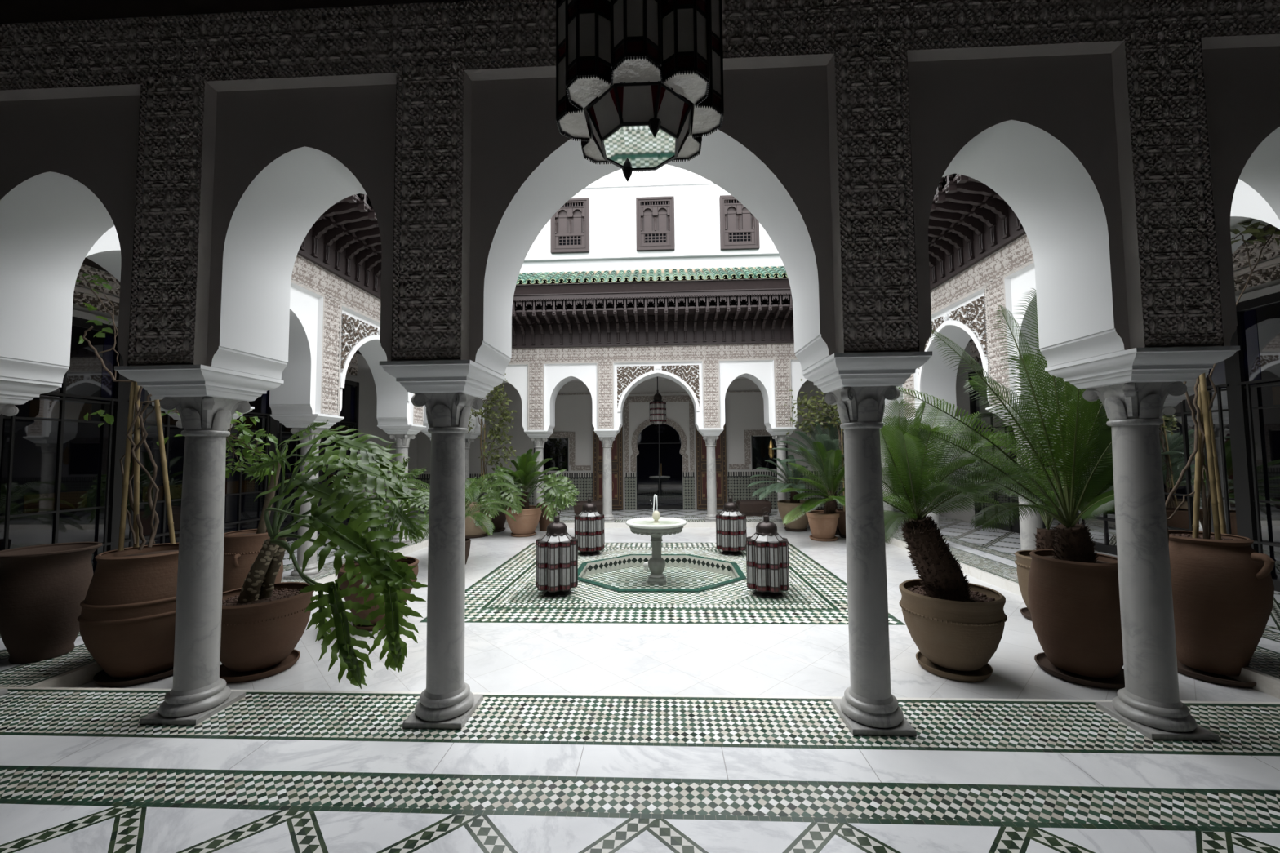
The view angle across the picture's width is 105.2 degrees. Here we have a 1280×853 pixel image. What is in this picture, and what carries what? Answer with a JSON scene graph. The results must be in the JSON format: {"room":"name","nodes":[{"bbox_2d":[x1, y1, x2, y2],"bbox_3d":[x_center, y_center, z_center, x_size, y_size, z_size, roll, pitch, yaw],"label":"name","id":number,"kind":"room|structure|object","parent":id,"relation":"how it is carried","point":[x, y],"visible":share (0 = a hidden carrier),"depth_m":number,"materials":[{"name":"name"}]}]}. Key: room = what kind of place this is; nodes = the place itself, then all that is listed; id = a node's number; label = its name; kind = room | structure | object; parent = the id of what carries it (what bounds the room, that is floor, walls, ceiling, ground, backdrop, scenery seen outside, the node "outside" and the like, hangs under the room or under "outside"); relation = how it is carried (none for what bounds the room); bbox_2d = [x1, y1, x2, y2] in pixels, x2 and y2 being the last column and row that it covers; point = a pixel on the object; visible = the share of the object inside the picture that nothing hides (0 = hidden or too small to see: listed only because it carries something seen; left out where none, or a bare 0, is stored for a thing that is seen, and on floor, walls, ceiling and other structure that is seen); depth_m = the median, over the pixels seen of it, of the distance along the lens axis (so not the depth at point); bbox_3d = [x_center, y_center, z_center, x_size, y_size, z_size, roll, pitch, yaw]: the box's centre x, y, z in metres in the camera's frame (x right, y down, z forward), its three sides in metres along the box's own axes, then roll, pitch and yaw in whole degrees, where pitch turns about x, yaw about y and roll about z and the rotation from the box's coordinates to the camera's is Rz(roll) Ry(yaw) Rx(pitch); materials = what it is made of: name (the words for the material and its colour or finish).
{"room":"riad courtyard","nodes":[
{"label":"riad courtyard","id":0,"kind":"room"},
{"bbox_2d":[72,263,417,522],"bbox_3d":[-7.476,0.155,8.390,1.660,4.060,11.900,-1,-3,2],"label":"wall","id":1,"kind":"structure","parent":0,"point":[358,370],"depth_m":11.28,"materials":[{"name":"paint"}]},
{"bbox_2d":[0,315,124,574],"bbox_3d":[-6.794,0.326,5.745,0.128,3.300,1.240,-1,-3,2],"label":"door","id":2,"kind":"structure","parent":1,"relation":"in","point":[60,471],"depth_m":5.86,"materials":[{"name":"black metal"}]},
{"bbox_2d":[3,391,121,552],"bbox_3d":[-6.753,0.784,5.718,0.056,2.340,1.140,-1,-3,2],"label":"grille","id":3,"kind":"object","parent":2,"relation":"attached to","point":[111,443],"depth_m":6.00,"materials":[{"name":"black metal"}]},
{"bbox_2d":[116,377,185,549],"bbox_3d":[-6.739,0.392,6.982,0.128,3.300,1.240,-1,-3,2],"label":"door","id":4,"kind":"structure","parent":1,"relation":"in","point":[174,446],"depth_m":6.83,"materials":[{"name":"glass"}]},
{"bbox_2d":[124,400,179,546],"bbox_3d":[-6.699,0.851,6.955,0.056,2.340,1.140,-1,-3,2],"label":"grille","id":5,"kind":"object","parent":4,"relation":"attached to","point":[170,429],"depth_m":6.85,"materials":[{"name":"black metal"}]},
{"bbox_2d":[224,390,274,533],"bbox_3d":[-6.685,0.459,8.219,0.128,3.300,1.240,-1,-3,2],"label":"door","id":6,"kind":"structure","parent":1,"relation":"in","point":[242,513],"depth_m":8.36,"materials":[{"name":"glass"}]},
{"bbox_2d":[270,419,320,542],"bbox_3d":[-6.630,0.525,9.456,0.128,3.300,1.240,-1,-3,2],"label":"door","id":7,"kind":"structure","parent":1,"relation":"in","point":[282,433],"depth_m":9.24,"materials":[{"name":"glass"}]},
{"bbox_2d":[272,422,293,517],"bbox_3d":[-6.590,0.984,9.429,0.056,2.340,1.140,-1,-3,2],"label":"grille","id":8,"kind":"object","parent":7,"relation":"attached to","point":[282,433],"depth_m":9.19,"materials":[{"name":"black metal"}]},
{"bbox_2d":[318,379,359,534],"bbox_3d":[-6.576,0.592,10.693,0.128,3.300,1.240,-1,-3,2],"label":"door","id":9,"kind":"structure","parent":1,"relation":"in","point":[350,394],"depth_m":11.01,"materials":[{"name":"glass"}]},
{"bbox_2d":[324,421,358,508],"bbox_3d":[-6.536,1.050,10.666,0.056,2.340,1.140,-1,-3,2],"label":"grille","id":10,"kind":"object","parent":9,"relation":"attached to","point":[347,424],"depth_m":10.83,"materials":[{"name":"black metal"}]},
{"bbox_2d":[85,226,468,438],"bbox_3d":[-4.451,-0.999,7.586,0.636,2.140,9.066,-1,-3,2],"label":"wall","id":11,"kind":"structure","parent":0,"point":[325,335],"depth_m":6.53,"materials":[{"name":"white paint"}]},
{"bbox_2d":[297,193,381,299],"bbox_3d":[-3.837,-2.647,7.649,1.260,1.195,7.920,-1,-3,2],"label":"eave","id":12,"kind":"object","parent":11,"relation":"attached to","point":[344,241],"visible":0.05,"depth_m":6.59,"materials":[{"name":"brown wood"}]},
{"bbox_2d":[0,0,1279,404],"bbox_3d":[0.046,-2.421,3.195,9.900,4.420,0.636,-1,-3,2],"label":"wall","id":13,"kind":"structure","parent":0,"point":[1120,136],"depth_m":2.93,"materials":[{"name":"paint"}]},
{"bbox_2d":[0,0,468,23],"bbox_3d":[-0.146,-2.878,0.041,13.900,0.285,5.760,-1,-3,2],"label":"ceiling","id":14,"kind":"structure","parent":13,"relation":"attached to","point":[11,11],"depth_m":2.97,"materials":[{"name":"brown wood"}]},
{"bbox_2d":[0,508,1279,852],"bbox_3d":[0.199,2.021,6.649,13.900,0.120,19.500,-1,-3,2],"label":"floor","id":15,"kind":"structure","parent":0,"point":[272,771],"depth_m":2.45,"materials":[{"name":"tile"}]},
{"bbox_2d":[0,542,102,664],"bbox_3d":[-4.868,1.433,4.006,0.600,0.864,0.600,-1,-3,2],"label":"plant pot","id":16,"kind":"object","parent":15,"relation":"on","point":[43,588],"visible":0.97,"depth_m":3.86,"materials":[{"name":"ceramic"}]},
{"bbox_2d":[139,395,250,725],"bbox_3d":[-2.830,0.802,3.159,0.352,1.994,0.352,-1,-3,2],"label":"marble column","id":17,"kind":"structure","parent":15,"relation":"on","point":[197,693],"depth_m":3.08,"materials":[{"name":"stone"}]},
{"bbox_2d":[222,433,283,591],"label":"jar","id":18,"kind":"object","parent":15,"relation":"on","point":[242,548],"depth_m":5.45,"materials":[{"name":"brown ceramic"}]},
{"bbox_2d":[274,419,330,474],"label":"plant","id":19,"kind":"object","parent":15,"relation":"on","point":[312,456],"depth_m":5.43,"materials":[{"name":"green plant"}]},
{"bbox_2d":[283,427,328,579],"bbox_3d":[-4.470,1.004,6.598,0.352,1.994,0.352,-1,-3,2],"label":"marble column","id":20,"kind":"structure","parent":15,"relation":"on","point":[311,571],"depth_m":6.50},
{"bbox_2d":[388,434,415,544],"bbox_3d":[-4.367,1.131,8.953,0.352,1.994,0.352,-1,-3,2],"label":"marble column","id":21,"kind":"structure","parent":15,"relation":"on","point":[402,446],"depth_m":8.89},
{"bbox_2d":[402,392,483,729],"bbox_3d":[-1.219,0.783,3.089,0.352,1.994,0.352,-1,-3,2],"label":"marble column","id":22,"kind":"structure","parent":15,"relation":"on","point":[447,702],"depth_m":3.00,"materials":[{"name":"stone"}]},
{"bbox_2d":[530,437,547,506],"bbox_3d":[-2.406,1.258,11.646,0.352,1.994,0.352,-1,-3,2],"label":"marble column","id":23,"kind":"structure","parent":15,"relation":"on","point":[539,442],"depth_m":11.57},
{"bbox_2d":[599,436,615,522],"bbox_3d":[-0.773,1.238,11.575,0.352,1.994,0.352,-1,-3,2],"label":"marble column","id":24,"kind":"structure","parent":15,"relation":"on","point":[606,442],"depth_m":11.49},
{"bbox_2d":[702,435,718,522],"bbox_3d":[1.674,1.209,11.469,0.352,1.994,0.352,-1,-3,2],"label":"marble column","id":25,"kind":"structure","parent":15,"relation":"on","point":[710,441],"depth_m":11.38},
{"bbox_2d":[736,499,771,515],"bbox_3d":[2.881,2.066,12.393,0.800,0.360,0.520,-1,-3,2],"label":"planter box","id":26,"kind":"object","parent":15,"relation":"on","point":[751,507],"visible":0.82,"depth_m":12.15,"materials":[{"name":"ceramic"}]},
{"bbox_2d":[772,435,790,521],"bbox_3d":[3.308,1.190,11.398,0.352,1.994,0.352,-1,-3,2],"label":"marble column","id":27,"kind":"structure","parent":15,"relation":"on","point":[781,454],"depth_m":11.32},
{"bbox_2d":[824,386,916,736],"bbox_3d":[1.373,0.752,2.977,0.352,1.994,0.352,-1,-3,2],"label":"marble column","id":28,"kind":"structure","parent":15,"relation":"on","point":[868,707],"depth_m":2.89,"materials":[{"name":"stone"}]},
{"bbox_2d":[1003,417,1048,579],"bbox_3d":[4.814,0.886,6.046,0.352,1.994,0.352,-1,-3,2],"label":"marble column","id":29,"kind":"structure","parent":15,"relation":"on","point":[1027,527],"depth_m":5.97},
{"bbox_2d":[1082,381,1219,741],"bbox_3d":[2.984,0.733,2.907,0.352,1.994,0.352,-1,-3,2],"label":"marble column","id":30,"kind":"structure","parent":15,"relation":"on","point":[1149,704],"depth_m":2.83,"materials":[{"name":"stone"}]},
{"bbox_2d":[515,181,783,349],"bbox_3d":[0.406,-3.912,11.890,12.400,3.890,0.400,-1,-3,2],"label":"wall","id":31,"kind":"structure","parent":0,"point":[612,207],"depth_m":11.79,"materials":[{"name":"white paint"}]},
{"bbox_2d":[550,197,589,253],"bbox_3d":[-1.691,-4.852,11.815,0.930,1.320,0.094,-1,-3,2],"label":"window","id":32,"kind":"structure","parent":31,"relation":"in","point":[570,225],"depth_m":11.80,"materials":[{"name":"brown wood"}]},
{"bbox_2d":[558,214,582,233],"bbox_3d":[-1.690,-4.886,11.836,0.560,0.470,0.018,-1,-3,2],"label":"shutter","id":33,"kind":"object","parent":32,"relation":"attached to","point":[567,224],"depth_m":11.84,"materials":[{"name":"brown wood"}]},
{"bbox_2d":[635,195,675,251],"bbox_3d":[0.367,-4.862,11.725,0.910,1.290,0.094,-1,-3,2],"label":"window","id":34,"kind":"structure","parent":31,"relation":"in","point":[655,215],"depth_m":11.72,"materials":[{"name":"brown wood"}]},
{"bbox_2d":[644,212,666,231],"bbox_3d":[0.368,-4.911,11.746,0.550,0.470,0.018,-1,-3,2],"label":"shutter","id":35,"kind":"object","parent":34,"relation":"attached to","point":[653,221],"depth_m":11.74,"materials":[{"name":"brown wood"}]},
{"bbox_2d":[719,195,759,250],"bbox_3d":[2.365,-4.861,11.637,0.910,1.300,0.094,-1,-3,2],"label":"window","id":36,"kind":"structure","parent":31,"relation":"in","point":[739,228],"depth_m":11.64,"materials":[{"name":"brown wood"}]},
{"bbox_2d":[727,210,751,230],"bbox_3d":[2.366,-4.904,11.658,0.550,0.470,0.018,-1,-3,2],"label":"shutter","id":37,"kind":"object","parent":36,"relation":"attached to","point":[736,220],"depth_m":11.66,"materials":[{"name":"brown wood"}]},
{"bbox_2d":[515,265,787,284],"bbox_3d":[0.312,-3.410,10.976,8.720,0.684,1.102,-1,-3,2],"label":"roof","id":38,"kind":"structure","parent":0,"point":[765,272],"depth_m":10.82,"materials":[{"name":"green tile"}]},
{"bbox_2d":[465,342,839,439],"bbox_3d":[0.406,-0.826,11.634,9.850,2.140,0.636,-1,-3,2],"label":"wall","id":39,"kind":"structure","parent":0,"point":[706,372],"depth_m":11.39,"materials":[{"name":"white paint"}]},
{"bbox_2d":[511,278,794,348],"bbox_3d":[0.341,-2.499,11.096,8.706,1.195,1.260,-1,-3,2],"label":"eave","id":40,"kind":"object","parent":39,"relation":"attached to","point":[740,311],"visible":0.69,"depth_m":11.03,"materials":[{"name":"brown wood"}]},
{"bbox_2d":[415,378,908,511],"bbox_3d":[0.499,0.523,13.991,14.300,3.660,0.345,-1,-3,2],"label":"wall","id":41,"kind":"structure","parent":0,"point":[744,400],"depth_m":13.88,"materials":[{"name":"paint"}]},
{"bbox_2d":[533,437,568,471],"bbox_3d":[-2.537,0.800,13.967,0.990,0.960,0.030,-1,-3,2],"label":"window","id":42,"kind":"structure","parent":41,"relation":"in","point":[557,449],"depth_m":13.96,"materials":[{"name":"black glass"}]},
{"bbox_2d":[592,412,623,510],"bbox_3d":[-0.906,0.803,13.831,0.840,3.090,0.078,-1,-3,2],"label":"door leaf","id":43,"kind":"structure","parent":41,"relation":"in","point":[617,445],"depth_m":13.78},
{"bbox_2d":[636,423,683,509],"bbox_3d":[0.553,1.049,13.925,1.360,2.600,0.065,-1,-3,2],"label":"door","id":44,"kind":"structure","parent":41,"relation":"in","point":[659,459],"depth_m":13.94,"materials":[{"name":"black glass"}]},
{"bbox_2d":[695,402,727,509],"bbox_3d":[1.991,0.768,13.705,0.840,3.090,0.078,-1,-3,2],"label":"door leaf","id":45,"kind":"structure","parent":41,"relation":"in","point":[700,446],"depth_m":13.66,"materials":[{"name":"wood"}]},
{"bbox_2d":[751,435,787,470],"bbox_3d":[3.627,0.728,13.700,0.990,0.960,0.030,-1,-3,2],"label":"window","id":46,"kind":"structure","parent":41,"relation":"in","point":[760,444],"depth_m":13.71,"materials":[{"name":"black glass"}]},
{"bbox_2d":[420,542,906,625],"bbox_3d":[0.272,2.108,7.160,4.906,0.001,4.465,-1,-3,2],"label":"floor","id":47,"kind":"structure","parent":0,"point":[508,593],"depth_m":5.69,"materials":[{"name":"green tile"}]},
{"bbox_2d":[535,507,577,597],"bbox_3d":[-1.033,1.538,6.078,0.513,1.044,0.512,-1,-3,2],"label":"lantern","id":48,"kind":"object","parent":47,"relation":"on","point":[557,552],"visible":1,"depth_m":5.89,"materials":[{"name":"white glass"}]},
{"bbox_2d":[574,492,604,555],"bbox_3d":[-0.870,1.663,8.430,0.513,1.044,0.512,0,-3,-18],"label":"lantern","id":49,"kind":"object","parent":47,"relation":"on","point":[588,523],"visible":0.96,"depth_m":8.26,"materials":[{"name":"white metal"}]},
{"bbox_2d":[577,554,746,592],"bbox_3d":[0.271,2.179,7.108,2.380,0.192,2.180,-1,-3,2],"label":"fountain basin","id":50,"kind":"object","parent":47,"relation":"on","point":[684,573],"visible":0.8,"depth_m":7.52,"materials":[{"name":"green tile"}]},
{"bbox_2d":[626,510,686,585],"bbox_3d":[0.243,1.756,7.162,0.894,1.044,0.894,-1,-3,2],"label":"fountain","id":51,"kind":"object","parent":50,"relation":"on","point":[656,526],"visible":1,"depth_m":7.05,"materials":[{"name":"stone"}]},
{"bbox_2d":[629,525,684,537],"bbox_3d":[0.241,1.530,7.175,0.800,0.175,0.800,-1,-3,2],"label":"bowl","id":52,"kind":"object","parent":51,"relation":"on","point":[654,532],"depth_m":6.84,"materials":[{"name":"stone"}]},
{"bbox_2d":[715,491,746,555],"bbox_3d":[1.554,1.636,8.345,0.513,1.044,0.512,0,-3,-3],"label":"lantern","id":53,"kind":"object","parent":47,"relation":"on","point":[731,523],"visible":1,"depth_m":8.16,"materials":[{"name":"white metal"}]},
{"bbox_2d":[746,506,789,598],"bbox_3d":[1.549,1.507,5.966,0.513,1.044,0.512,0,-3,-9],"label":"lantern","id":54,"kind":"object","parent":47,"relation":"on","point":[766,551],"visible":1,"depth_m":5.79,"materials":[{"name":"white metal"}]},
{"bbox_2d":[76,527,1279,702],"bbox_3d":[0.225,2.112,7.232,8.620,0.001,8.005,-1,-3,2],"label":"floor","id":55,"kind":"structure","parent":0,"point":[560,658],"depth_m":4.09,"materials":[{"name":"stone"}]},
{"bbox_2d":[93,666,173,687],"bbox_3d":[-3.954,1.948,3.939,0.600,0.050,0.600,-1,-3,2],"label":"saucer","id":56,"kind":"object","parent":55,"relation":"on","point":[102,678],"visible":0.37,"depth_m":3.75,"materials":[{"name":"ceramic"}]},
{"bbox_2d":[75,273,278,678],"bbox_3d":[-4.008,0.293,4.058,1.594,3.279,0.866,0,-3,-15],"label":"potted plant","id":57,"kind":"object","parent":56,"relation":"on","point":[126,620],"visible":0.68,"depth_m":3.77,"materials":[{"name":"brown ceramic"}]},
{"bbox_2d":[219,649,300,682],"bbox_3d":[-3.092,1.940,3.971,0.550,0.055,0.550,-1,-3,2],"label":"saucer","id":58,"kind":"object","parent":55,"relation":"on","point":[229,676],"visible":0.58,"depth_m":3.86,"materials":[{"name":"brown ceramic"}]},
{"bbox_2d":[220,426,429,688],"bbox_3d":[-2.498,0.947,4.016,1.909,1.930,1.218,-1,-3,2],"label":"philodendron","id":59,"kind":"object","parent":58,"relation":"on","point":[264,620],"visible":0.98,"depth_m":3.74,"materials":[{"name":"green plant"}]},
{"bbox_2d":[352,614,403,631],"bbox_3d":[-2.676,1.994,5.003,0.460,0.050,0.460,-1,-3,2],"label":"saucer","id":60,"kind":"object","parent":55,"relation":"on","point":[358,626],"visible":0.17,"depth_m":4.79,"materials":[{"name":"brown ceramic"}]},
{"bbox_2d":[332,444,429,626],"bbox_3d":[-2.653,1.081,5.049,1.095,1.798,0.743,-1,-3,5],"label":"philodendron","id":61,"kind":"object","parent":60,"relation":"on","point":[406,522],"visible":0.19,"depth_m":5.05,"materials":[{"name":"green plant"}]},
{"bbox_2d":[384,472,521,564],"bbox_3d":[-2.890,1.439,7.607,2.098,1.444,2.123,-1,-3,2],"label":"philodendron","id":62,"kind":"object","parent":55,"relation":"on","point":[468,541],"visible":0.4,"depth_m":7.56,"materials":[{"name":"plant"}]},
{"bbox_2d":[465,533,488,538],"bbox_3d":[-3.513,2.289,10.306,0.600,0.050,0.600,-1,-3,2],"label":"saucer","id":63,"kind":"object","parent":55,"relation":"on","point":[486,534],"visible":0.35,"depth_m":10.06,"materials":[{"name":"ceramic"}]},
{"bbox_2d":[465,475,505,536],"bbox_3d":[-3.383,1.638,10.196,1.227,1.256,0.848,-4,-4,44],"label":"philodendron","id":64,"kind":"object","parent":63,"relation":"on","point":[472,529],"visible":0.41,"depth_m":9.99,"materials":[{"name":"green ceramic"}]},
{"bbox_2d":[488,527,505,533],"bbox_3d":[-3.313,2.325,10.997,0.560,0.050,0.560,-1,-3,2],"label":"saucer","id":65,"kind":"object","parent":55,"relation":"on","point":[504,528],"visible":0.3,"depth_m":10.81,"materials":[{"name":"ceramic"}]},
{"bbox_2d":[466,373,516,530],"bbox_3d":[-3.454,0.540,11.039,1.377,3.541,0.734,-1,-3,2],"label":"vine","id":66,"kind":"object","parent":65,"relation":"on","point":[499,522],"visible":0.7,"depth_m":10.99,"materials":[{"name":"plant"}]},
{"bbox_2d":[488,505,506,530],"bbox_3d":[-3.316,2.052,11.012,0.630,0.516,0.630,-1,-3,2],"label":"pot","id":67,"kind":"object","parent":65,"relation":"on","point":[499,522],"depth_m":10.81,"materials":[{"name":"ceramic"}]},
{"bbox_2d":[511,532,535,537],"bbox_3d":[-2.470,2.282,10.361,0.520,0.050,0.520,-1,-3,2],"label":"saucer","id":68,"kind":"object","parent":55,"relation":"on","point":[534,533],"visible":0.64,"depth_m":10.14,"materials":[{"name":"ceramic"}]},
{"bbox_2d":[488,448,579,534],"bbox_3d":[-2.193,1.365,10.344,1.950,1.794,1.270,-1,-3,2],"label":"potted plant","id":69,"kind":"object","parent":68,"relation":"on","point":[527,521],"visible":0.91,"depth_m":10.04,"materials":[{"name":"plant"}]},
{"bbox_2d":[784,527,807,531],"bbox_3d":[3.410,2.245,10.706,0.480,0.050,0.480,-1,-3,2],"label":"saucer","id":70,"kind":"object","parent":55,"relation":"on","point":[785,528],"visible":0.55,"depth_m":10.52,"materials":[{"name":"ceramic"}]},
{"bbox_2d":[746,454,817,529],"bbox_3d":[3.121,1.413,10.521,1.663,1.617,1.181,1,-3,-28],"label":"cycad","id":71,"kind":"object","parent":70,"relation":"on","point":[786,506],"visible":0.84,"depth_m":10.55,"materials":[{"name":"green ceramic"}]},
{"bbox_2d":[777,499,813,529],"bbox_3d":[3.407,1.937,10.722,0.760,0.586,0.760,-1,-3,2],"label":"pot","id":72,"kind":"object","parent":71,"relation":"on","point":[786,506],"depth_m":10.49,"materials":[{"name":"beige ceramic"}]},
{"bbox_2d":[772,416,845,534],"bbox_3d":[3.749,0.997,10.154,2.154,2.476,1.611,-1,-3,2],"label":"cycad","id":73,"kind":"object","parent":55,"relation":"on","point":[827,441],"visible":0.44,"depth_m":10.21,"materials":[{"name":"plant"}]},
{"bbox_2d":[815,508,845,534],"bbox_3d":[4.030,1.998,10.291,0.650,0.486,0.650,-1,-3,2],"label":"pot","id":74,"kind":"object","parent":73,"relation":"on","point":[837,531],"depth_m":10.06,"materials":[{"name":"ceramic"}]},
{"bbox_2d":[808,535,837,541],"bbox_3d":[3.580,2.181,9.549,0.520,0.050,0.520,-1,-3,2],"label":"saucer","id":75,"kind":"object","parent":55,"relation":"on","point":[811,537],"visible":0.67,"depth_m":9.36,"materials":[{"name":"ceramic"}]},
{"bbox_2d":[780,441,845,538],"bbox_3d":[3.482,1.210,9.276,1.846,1.870,1.266,-1,-3,2],"label":"cycad","id":76,"kind":"object","parent":75,"relation":"on","point":[823,524],"visible":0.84,"depth_m":9.36,"materials":[{"name":"plant"}]},
{"bbox_2d":[805,510,839,538],"bbox_3d":[3.577,1.918,9.563,0.620,0.486,0.620,-1,-3,2],"label":"pot","id":77,"kind":"object","parent":76,"relation":"on","point":[823,524],"depth_m":9.36,"materials":[{"name":"ceramic"}]},
{"bbox_2d":[915,651,992,682],"bbox_3d":[2.463,1.880,3.850,0.510,0.055,0.510,-1,-3,2],"label":"saucer","id":78,"kind":"object","parent":55,"relation":"on","point":[981,674],"visible":0.62,"depth_m":3.73,"materials":[{"name":"beige ceramic"}]},
{"bbox_2d":[839,399,1035,671],"bbox_3d":[2.367,0.798,3.846,1.720,2.107,1.191,-1,-3,2],"label":"cycad","id":79,"kind":"object","parent":78,"relation":"on","point":[957,624],"visible":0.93,"depth_m":3.73,"materials":[{"name":"green plant"}]},
{"bbox_2d":[1020,607,1031,620],"bbox_3d":[4.157,1.925,4.926,0.520,0.050,0.520,-1,-3,2],"label":"saucer","id":80,"kind":"object","parent":55,"relation":"on","point":[1024,611],"visible":0.18,"depth_m":5.06,"materials":[{"name":"ceramic"}]},
{"bbox_2d":[973,420,1113,612],"bbox_3d":[4.119,0.908,4.951,1.291,2.003,1.237,2,-4,-34],"label":"cycad","id":81,"kind":"object","parent":80,"relation":"on","point":[1024,560],"visible":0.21,"depth_m":4.96,"materials":[{"name":"green plant"}]},
{"bbox_2d":[1014,550,1033,612],"bbox_3d":[4.154,1.607,4.943,0.574,0.606,0.570,-1,-3,2],"label":"pot","id":82,"kind":"object","parent":81,"relation":"on","point":[1024,560],"depth_m":4.98,"materials":[{"name":"beige ceramic"}]},
{"bbox_2d":[1034,652,1124,688],"bbox_3d":[3.389,1.868,3.750,0.570,0.050,0.570,-1,-3,2],"label":"saucer","id":83,"kind":"object","parent":55,"relation":"on","point":[1117,682],"visible":0.47,"depth_m":3.63,"materials":[{"name":"ceramic"}]},
{"bbox_2d":[891,288,1123,678],"bbox_3d":[2.880,0.376,3.832,2.129,2.950,1.088,-1,-3,2],"label":"cycad","id":84,"kind":"object","parent":83,"relation":"on","point":[1073,588],"visible":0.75,"depth_m":3.70,"materials":[{"name":"green plant"}]},
{"bbox_2d":[1027,549,1123,678],"bbox_3d":[3.385,1.424,3.774,0.610,0.841,0.610,-1,-3,2],"label":"pot","id":85,"kind":"object","parent":84,"relation":"on","point":[1074,601],"depth_m":3.58,"materials":[{"name":"brown ceramic"}]},
{"bbox_2d":[1177,658,1256,688],"bbox_3d":[4.360,1.859,3.738,0.540,0.050,0.540,-1,-3,2],"label":"saucer","id":86,"kind":"object","parent":55,"relation":"on","point":[1184,669],"visible":0.24,"depth_m":3.61,"materials":[{"name":"ceramic"}]},
{"bbox_2d":[1164,218,1279,675],"bbox_3d":[4.516,0.031,3.758,1.042,3.600,0.719,-2,-4,30],"label":"potted plant","id":87,"kind":"object","parent":55,"relation":"on","point":[1223,589],"visible":0.94,"depth_m":3.61,"materials":[{"name":"brown ceramic"}]},
{"bbox_3d":[4.270,2.186,9.769,0.560,0.050,0.560,-1,-3,2],"label":"saucer","id":88,"kind":"object","parent":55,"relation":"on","visible":0},
{"bbox_2d":[786,378,845,536],"bbox_3d":[3.954,0.579,10.342,0.914,3.267,1.772,3,-4,-45],"label":"vine","id":89,"kind":"object","parent":88,"relation":"on","point":[842,519],"visible":0.56,"depth_m":10.33,"materials":[{"name":"green plant"}]},
{"bbox_2d":[568,362,791,382],"bbox_3d":[0.437,-1.399,13.087,14.300,0.080,2.400,-1,-3,2],"label":"ceiling","id":90,"kind":"structure","parent":0,"point":[740,378],"depth_m":13.84,"materials":[{"name":"paint"}]},
{"bbox_2d":[649,376,666,426],"bbox_3d":[0.468,-0.692,12.908,0.440,1.351,0.439,-1,-3,2],"label":"pendant lantern","id":91,"kind":"object","parent":90,"relation":"hanging from","point":[657,407],"visible":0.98,"depth_m":12.74,"materials":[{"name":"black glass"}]},
{"bbox_2d":[842,178,1279,432],"bbox_3d":[4.840,-1.109,7.183,0.636,2.140,9.066,-1,-3,2],"label":"wall","id":92,"kind":"structure","parent":0,"point":[971,314],"depth_m":6.29,"materials":[{"name":"white paint"}]},
{"bbox_2d":[928,173,1026,290],"bbox_3d":[4.195,-2.742,7.300,1.260,1.195,7.920,-1,-3,2],"label":"eave","id":93,"kind":"object","parent":92,"relation":"attached to","point":[969,221],"visible":0.1,"depth_m":6.30,"materials":[{"name":"brown wood"}]},
{"bbox_2d":[907,233,1279,523],"bbox_3d":[7.949,-0.028,7.721,1.660,4.060,11.900,-1,-3,2],"label":"wall","id":94,"kind":"structure","parent":0,"point":[1264,280],"depth_m":5.74,"materials":[{"name":"paint"}]},
{"bbox_2d":[968,368,1016,533],"bbox_3d":[7.262,0.427,10.093,0.128,3.300,1.240,-1,-3,2],"label":"door","id":95,"kind":"structure","parent":94,"relation":"in","point":[974,403],"depth_m":10.23,"materials":[{"name":"glass"}]},
{"bbox_2d":[971,413,1012,530],"bbox_3d":[7.231,0.887,10.069,0.056,2.340,1.140,-1,-3,2],"label":"grille","id":96,"kind":"object","parent":95,"relation":"attached to","point":[984,416],"depth_m":10.09,"materials":[{"name":"black metal"}]},
{"bbox_2d":[1064,386,1117,555],"bbox_3d":[7.153,0.294,7.619,0.128,3.300,1.240,-1,-3,2],"label":"door","id":97,"kind":"structure","parent":94,"relation":"in","point":[1103,531],"depth_m":7.58,"materials":[{"name":"glass"}]},
{"bbox_2d":[1071,451,1115,522],"bbox_3d":[7.122,0.754,7.595,0.056,2.340,1.140,-1,-3,2],"label":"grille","id":98,"kind":"object","parent":97,"relation":"attached to","point":[1101,518],"depth_m":7.61,"materials":[{"name":"black metal"}]},
{"bbox_2d":[1158,345,1244,537],"bbox_3d":[7.099,0.228,6.381,0.128,3.300,1.240,-1,-3,2],"label":"door","id":99,"kind":"structure","parent":94,"relation":"in","point":[1176,436],"depth_m":6.12,"materials":[{"name":"black metal"}]},
{"bbox_2d":[1167,383,1231,534],"bbox_3d":[7.067,0.688,6.358,0.056,2.340,1.140,-1,-3,2],"label":"grille","id":100,"kind":"object","parent":99,"relation":"attached to","point":[1180,425],"depth_m":6.35,"materials":[{"name":"black metal"}]},
{"bbox_2d":[1230,291,1279,591],"bbox_3d":[7.044,0.162,5.144,0.128,3.300,1.240,-1,-3,2],"label":"door","id":101,"kind":"structure","parent":94,"relation":"in","point":[1255,366],"depth_m":5.58,"materials":[{"name":"black metal"}]},
{"bbox_2d":[1236,377,1279,553],"bbox_3d":[7.013,0.621,5.121,0.056,2.340,1.140,-1,-3,2],"label":"grille","id":102,"kind":"object","parent":101,"relation":"attached to","point":[1243,386],"depth_m":5.65,"materials":[{"name":"black metal"}]},
{"bbox_3d":[-0.149,-3.062,0.021,14.300,0.080,5.900,-1,-3,2],"label":"ceiling","id":103,"kind":"structure","parent":0,"visible":0},
{"bbox_2d":[555,0,724,182],"bbox_3d":[-0.009,-1.922,1.788,0.590,1.969,0.588,-1,-3,2],"label":"pendant lantern","id":104,"kind":"object","parent":103,"relation":"hanging from","point":[640,82],"visible":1,"depth_m":1.58,"materials":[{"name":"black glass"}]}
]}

